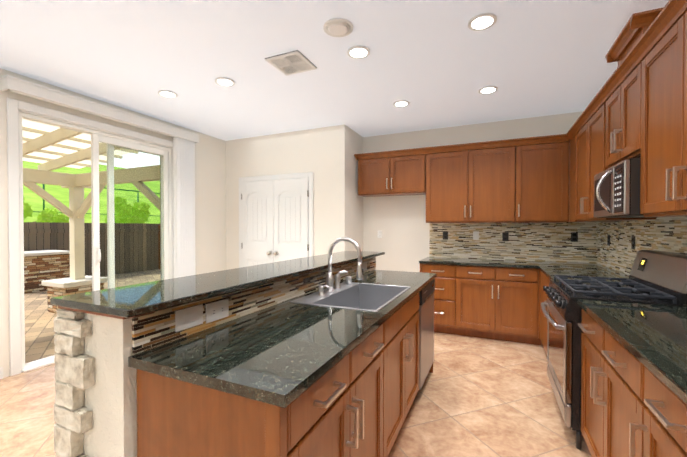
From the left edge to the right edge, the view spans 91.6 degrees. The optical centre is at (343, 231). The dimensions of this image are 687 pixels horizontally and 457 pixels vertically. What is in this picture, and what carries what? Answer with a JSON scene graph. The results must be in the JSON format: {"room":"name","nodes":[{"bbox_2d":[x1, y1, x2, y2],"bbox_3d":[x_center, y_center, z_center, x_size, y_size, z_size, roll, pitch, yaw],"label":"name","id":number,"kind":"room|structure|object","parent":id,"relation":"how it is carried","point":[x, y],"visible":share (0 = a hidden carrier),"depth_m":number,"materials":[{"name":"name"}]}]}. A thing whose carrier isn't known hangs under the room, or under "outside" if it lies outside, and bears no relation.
{"room":"kitchen","nodes":[
{"label":"kitchen","id":0,"kind":"room"},
{"bbox_2d":[0,68,225,377],"bbox_3d":[-3.375,-0.059,2.354,0.150,2.740,6.820,0,1,24],"label":"wall","id":1,"kind":"structure","parent":0,"point":[210,203],"depth_m":4.88,"materials":[{"name":"beige paint"}]},
{"bbox_2d":[0,367,2,378],"bbox_3d":[-3.858,1.276,1.095,0.012,0.100,4.100,0,1,24],"label":"baseboard","id":2,"kind":"structure","parent":1,"relation":"attached to","point":[1,372],"depth_m":2.94,"materials":[{"name":"white paint"}]},
{"bbox_2d":[7,98,173,375],"bbox_3d":[-2.700,0.046,3.833,0.170,2.495,1.780,0,1,24],"label":"door frame","id":3,"kind":"structure","parent":1,"relation":"attached to","point":[14,106],"depth_m":3.04,"materials":[{"name":"white paint"}]},
{"bbox_2d":[19,112,171,371],"bbox_3d":[-2.688,0.091,3.829,0.165,2.407,1.604,0,1,24],"label":"sliding glass door","id":4,"kind":"structure","parent":1,"relation":"in","point":[111,141],"depth_m":3.88,"materials":[{"name":"clear glass"}]},
{"bbox_2d":[0,74,198,277],"bbox_3d":[-2.539,-0.056,3.864,0.133,2.620,2.060,0,1,24],"label":"vertical blinds","id":5,"kind":"object","parent":4,"relation":"attached to","point":[184,142],"visible":0.83,"depth_m":4.49,"materials":[{"name":"white plastic"}]},
{"bbox_2d":[226,124,362,269],"bbox_3d":[-0.839,-0.095,5.424,2.260,2.740,0.860,0,1,24],"label":"wall block","id":6,"kind":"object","parent":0,"point":[325,156],"visible":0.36,"depth_m":4.82,"materials":[{"name":"beige paint"}]},
{"bbox_2d":[239,172,312,267],"bbox_3d":[-1.044,0.217,5.037,1.345,2.125,0.020,0,1,24],"label":"door frame","id":7,"kind":"structure","parent":6,"relation":"attached to","point":[309,175],"depth_m":4.90,"materials":[{"name":"white paint"}]},
{"bbox_2d":[241,178,308,266],"bbox_3d":[-1.063,0.251,4.996,1.207,2.035,0.103,0,1,24],"label":"pantry doors","id":8,"kind":"structure","parent":7,"relation":"attached to","point":[274,220],"depth_m":5.00,"materials":[{"name":"white paint"}]},
{"bbox_2d":[0,332,591,456],"bbox_3d":[-0.840,1.380,1.621,5.390,0.120,7.830,0,1,24],"label":"floor","id":9,"kind":"structure","parent":0,"point":[478,397],"depth_m":2.46,"materials":[{"name":"tile"}]},
{"bbox_2d":[53,253,436,456],"bbox_3d":[-0.064,0.788,2.182,0.986,1.056,2.607,0,1,24],"label":"kitchen island","id":10,"kind":"object","parent":9,"relation":"on","point":[330,354],"depth_m":1.16,"materials":[{"name":"brown wood"}]},
{"bbox_2d":[50,249,381,316],"bbox_3d":[-0.309,0.242,2.281,0.425,0.039,2.605,0,1,24],"label":"island countertop","id":11,"kind":"structure","parent":10,"relation":"on","point":[130,300],"depth_m":1.41,"materials":[{"name":"black stone"}]},
{"bbox_2d":[318,237,362,295],"bbox_3d":[0.040,0.214,2.225,0.264,0.358,0.483,0,1,24],"label":"faucet","id":12,"kind":"object","parent":10,"relation":"on","point":[339,288],"depth_m":2.17,"materials":[{"name":"silver metal"}]},
{"bbox_2d":[291,282,409,311],"bbox_3d":[0.088,0.514,2.131,0.515,0.238,0.760,0,1,24],"label":"sink","id":13,"kind":"object","parent":10,"relation":"in","point":[366,297],"depth_m":2.37,"materials":[{"name":"silver metal"}]},
{"bbox_2d":[418,279,434,388],"bbox_3d":[0.444,0.869,2.902,0.593,0.872,0.602,0,1,24],"label":"dishwasher","id":14,"kind":"object","parent":10,"relation":"in","point":[426,295],"depth_m":2.71,"materials":[{"name":"grey metal"}]},
{"bbox_2d":[420,264,461,334],"bbox_3d":[1.321,0.846,4.432,0.498,0.883,0.614,0,1,24],"label":"base cabinet","id":15,"kind":"object","parent":9,"relation":"on","point":[448,281],"depth_m":4.12,"materials":[{"name":"brown wood"}]},
{"bbox_2d":[462,264,537,344],"bbox_3d":[1.910,0.849,4.167,0.915,0.883,0.614,0,1,24],"label":"base cabinet","id":16,"kind":"object","parent":9,"relation":"on","point":[498,303],"depth_m":3.88,"materials":[{"name":"brown wood"}]},
{"bbox_2d":[419,256,605,267],"bbox_3d":[1.986,0.392,4.115,1.982,0.032,0.637,0,1,24],"label":"countertop","id":17,"kind":"structure","parent":16,"relation":"on","point":[431,259],"depth_m":4.03,"materials":[{"name":"black stone"}]},
{"bbox_2d":[538,264,629,281],"bbox_3d":[2.231,0.404,3.055,0.667,0.032,1.097,0,1,24],"label":"countertop","id":18,"kind":"structure","parent":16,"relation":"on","point":[550,272],"depth_m":3.14,"materials":[{"name":"black stone"}]},
{"bbox_2d":[538,268,549,353],"bbox_3d":[2.325,0.859,3.260,0.660,0.883,0.745,0,1,24],"label":"base cabinet","id":19,"kind":"object","parent":9,"relation":"on","point":[542,297],"depth_m":3.56,"materials":[{"name":"brown wood"}]},
{"bbox_2d":[578,312,629,456],"bbox_3d":[1.506,0.881,1.418,0.644,0.883,0.960,0,1,24],"label":"base cabinet","id":20,"kind":"object","parent":9,"relation":"on","point":[605,365],"depth_m":1.56,"materials":[{"name":"brown wood"}]},
{"bbox_2d":[577,299,686,407],"bbox_3d":[0.847,0.440,-0.026,0.667,0.032,4.127,0,1,24],"label":"countertop","id":21,"kind":"structure","parent":20,"relation":"on","point":[655,335],"depth_m":1.35,"materials":[{"name":"black stone"}]},
{"bbox_2d":[541,250,686,449],"bbox_3d":[1.768,0.725,2.245,0.734,1.175,0.754,0,1,24],"label":"range","id":22,"kind":"object","parent":9,"relation":"on","point":[657,277],"visible":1,"depth_m":2.05,"materials":[{"name":"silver metal"}]},
{"bbox_2d":[630,356,686,456],"bbox_3d":[1.241,0.888,0.829,0.644,0.883,0.570,0,1,24],"label":"base cabinet","id":23,"kind":"object","parent":9,"relation":"on","point":[658,422],"depth_m":1.09,"materials":[{"name":"brown wood"}]},
{"bbox_2d":[0,0,668,140],"bbox_3d":[-0.840,-1.480,1.587,5.390,0.120,7.830,0,1,24],"label":"ceiling","id":24,"kind":"structure","parent":0,"point":[436,64],"depth_m":2.77,"materials":[{"name":"white paint"}]},
{"bbox_2d":[158,90,177,97],"bbox_3d":[-1.839,-1.434,3.500,0.183,0.013,0.183,0,1,-21],"label":"recessed light","id":25,"kind":"object","parent":24,"relation":"in","point":[165,93],"depth_m":3.49,"materials":[{"name":"white paint"}]},
{"bbox_2d":[215,77,234,85],"bbox_3d":[-1.137,-1.431,3.207,0.183,0.013,0.183,0,1,-21],"label":"recessed light","id":26,"kind":"object","parent":24,"relation":"in","point":[223,81],"depth_m":3.19,"materials":[{"name":"white paint"}]},
{"bbox_2d":[265,50,316,75],"bbox_3d":[-0.442,-1.426,2.851,0.320,0.014,0.320,0,1,24],"label":"ceiling vent","id":27,"kind":"object","parent":24,"relation":"in","point":[292,62],"visible":0.98,"depth_m":2.83,"materials":[{"name":"grey metal"}]},
{"bbox_2d":[323,18,352,36],"bbox_3d":[-0.036,-1.417,2.340,0.210,0.020,0.210,0,1,24],"label":"smoke detector","id":28,"kind":"object","parent":24,"relation":"in","point":[337,27],"visible":0.98,"depth_m":2.31,"materials":[{"name":"white paint"}]},
{"bbox_2d":[347,45,369,58],"bbox_3d":[0.121,-1.425,2.664,0.183,0.013,0.183,0,1,-21],"label":"recessed light","id":29,"kind":"object","parent":24,"relation":"in","point":[357,52],"depth_m":2.65,"materials":[{"name":"white paint"}]},
{"bbox_2d":[393,100,409,106],"bbox_3d":[0.652,-1.438,3.773,0.183,0.013,0.183,0,1,-21],"label":"recessed light","id":30,"kind":"object","parent":24,"relation":"in","point":[401,103],"depth_m":3.75,"materials":[{"name":"white paint"}]},
{"bbox_2d":[468,13,496,30],"bbox_3d":[0.943,-1.420,2.273,0.183,0.013,0.183,0,1,-21],"label":"recessed light","id":31,"kind":"object","parent":24,"relation":"in","point":[482,21],"depth_m":2.26,"materials":[{"name":"white paint"}]},
{"bbox_2d":[478,86,497,93],"bbox_3d":[1.469,-1.433,3.396,0.183,0.013,0.183,0,1,-21],"label":"recessed light","id":32,"kind":"object","parent":24,"relation":"in","point":[488,89],"depth_m":3.38,"materials":[{"name":"white paint"}]},
{"bbox_2d":[363,111,582,271],"bbox_3d":[1.696,-0.086,4.674,2.980,2.740,0.150,0,1,24],"label":"wall","id":33,"kind":"structure","parent":0,"point":[402,243],"depth_m":4.90,"materials":[{"name":"beige paint"}]},
{"bbox_2d":[358,148,425,195],"bbox_3d":[0.719,-0.828,4.838,0.975,0.580,0.330,0,1,24],"label":"upper cabinet","id":34,"kind":"object","parent":33,"relation":"attached to","point":[398,172],"depth_m":4.67,"materials":[{"name":"brown wood"}]},
{"bbox_2d":[418,138,521,223],"bbox_3d":[1.659,-0.618,4.419,1.207,0.990,0.330,0,1,24],"label":"upper cabinet","id":35,"kind":"object","parent":33,"relation":"attached to","point":[478,182],"depth_m":4.24,"materials":[{"name":"brown wood"}]},
{"bbox_2d":[522,134,561,223],"bbox_3d":[2.372,-0.614,4.098,0.612,0.990,0.330,0,1,24],"label":"upper cabinet","id":36,"kind":"object","parent":33,"relation":"attached to","point":[541,155],"depth_m":3.94,"materials":[{"name":"brown wood"}]},
{"bbox_2d":[656,217,686,218],"bbox_3d":[1.550,-0.037,0.530,0.150,2.740,7.830,0,1,24],"label":"wall","id":37,"kind":"structure","parent":0,"point":[669,217],"depth_m":2.37,"materials":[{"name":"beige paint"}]},
{"bbox_2d":[562,124,617,223],"bbox_3d":[2.636,-0.602,3.619,0.395,1.002,0.368,0,1,24],"label":"upper cabinet","id":38,"kind":"object","parent":37,"relation":"attached to","point":[568,138],"depth_m":3.83,"materials":[{"name":"brown wood"}]},
{"bbox_2d":[574,92,661,219],"bbox_3d":[2.411,-0.602,3.032,0.330,0.990,1.010,0,1,24],"label":"upper cabinet","id":39,"kind":"object","parent":37,"relation":"attached to","point":[588,130],"depth_m":3.07,"materials":[{"name":"brown wood"}]},
{"bbox_2d":[602,4,669,171],"bbox_3d":[2.048,-0.887,2.221,0.330,0.800,0.690,0,1,24],"label":"upper cabinet","id":40,"kind":"object","parent":37,"relation":"attached to","point":[620,91],"depth_m":2.22,"materials":[{"name":"brown wood"}]},
{"bbox_2d":[594,158,653,217],"bbox_3d":[1.976,-0.269,2.261,0.488,0.338,0.682,0,1,24],"label":"microwave","id":41,"kind":"object","parent":40,"relation":"attached to","point":[616,190],"visible":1,"depth_m":2.10,"materials":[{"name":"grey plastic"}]},
{"bbox_2d":[630,0,686,219],"bbox_3d":[1.707,-0.583,1.465,0.330,0.990,1.097,0,1,24],"label":"upper cabinet","id":42,"kind":"object","parent":37,"relation":"attached to","point":[662,53],"depth_m":1.72,"materials":[{"name":"brown wood"}]},
{"label":"outside","id":43,"kind":"structure","parent":0,"visible":0},
{"bbox_2d":[23,161,159,223],"bbox_3d":[-64.442,-6.313,39.791,129.800,14.630,100.000,0,1,24],"label":"lawn","id":44,"kind":"structure","parent":43,"point":[36,208],"depth_m":18.92,"materials":[{"name":"green plant"}]},
{"bbox_2d":[24,269,160,362],"bbox_3d":[-4.873,1.379,7.637,6.900,0.200,38.000,0,1,24],"label":"patio","id":45,"kind":"structure","parent":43,"point":[40,332],"depth_m":5.02,"materials":[{"name":"beige tile"}]},
{"bbox_2d":[24,250,69,293],"bbox_3d":[-6.834,0.867,7.416,1.000,0.830,1.000,0,1,24],"label":"wall","id":46,"kind":"structure","parent":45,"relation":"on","point":[40,265],"depth_m":7.18,"materials":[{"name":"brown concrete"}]},
{"bbox_2d":[22,119,159,312],"bbox_3d":[-4.923,-0.017,2.392,2.696,2.715,6.820,0,1,24],"label":"pergola","id":47,"kind":"object","parent":45,"relation":"on","point":[50,148],"visible":0.54,"depth_m":5.18,"materials":[{"name":"paint"}]},
{"bbox_2d":[24,222,160,275],"bbox_3d":[-7.087,0.523,8.594,0.110,1.490,38.050,0,1,24],"label":"fence","id":48,"kind":"object","parent":45,"relation":"on","point":[46,235],"visible":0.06,"depth_m":9.46,"materials":[{"name":"brown wood"}]}
]}

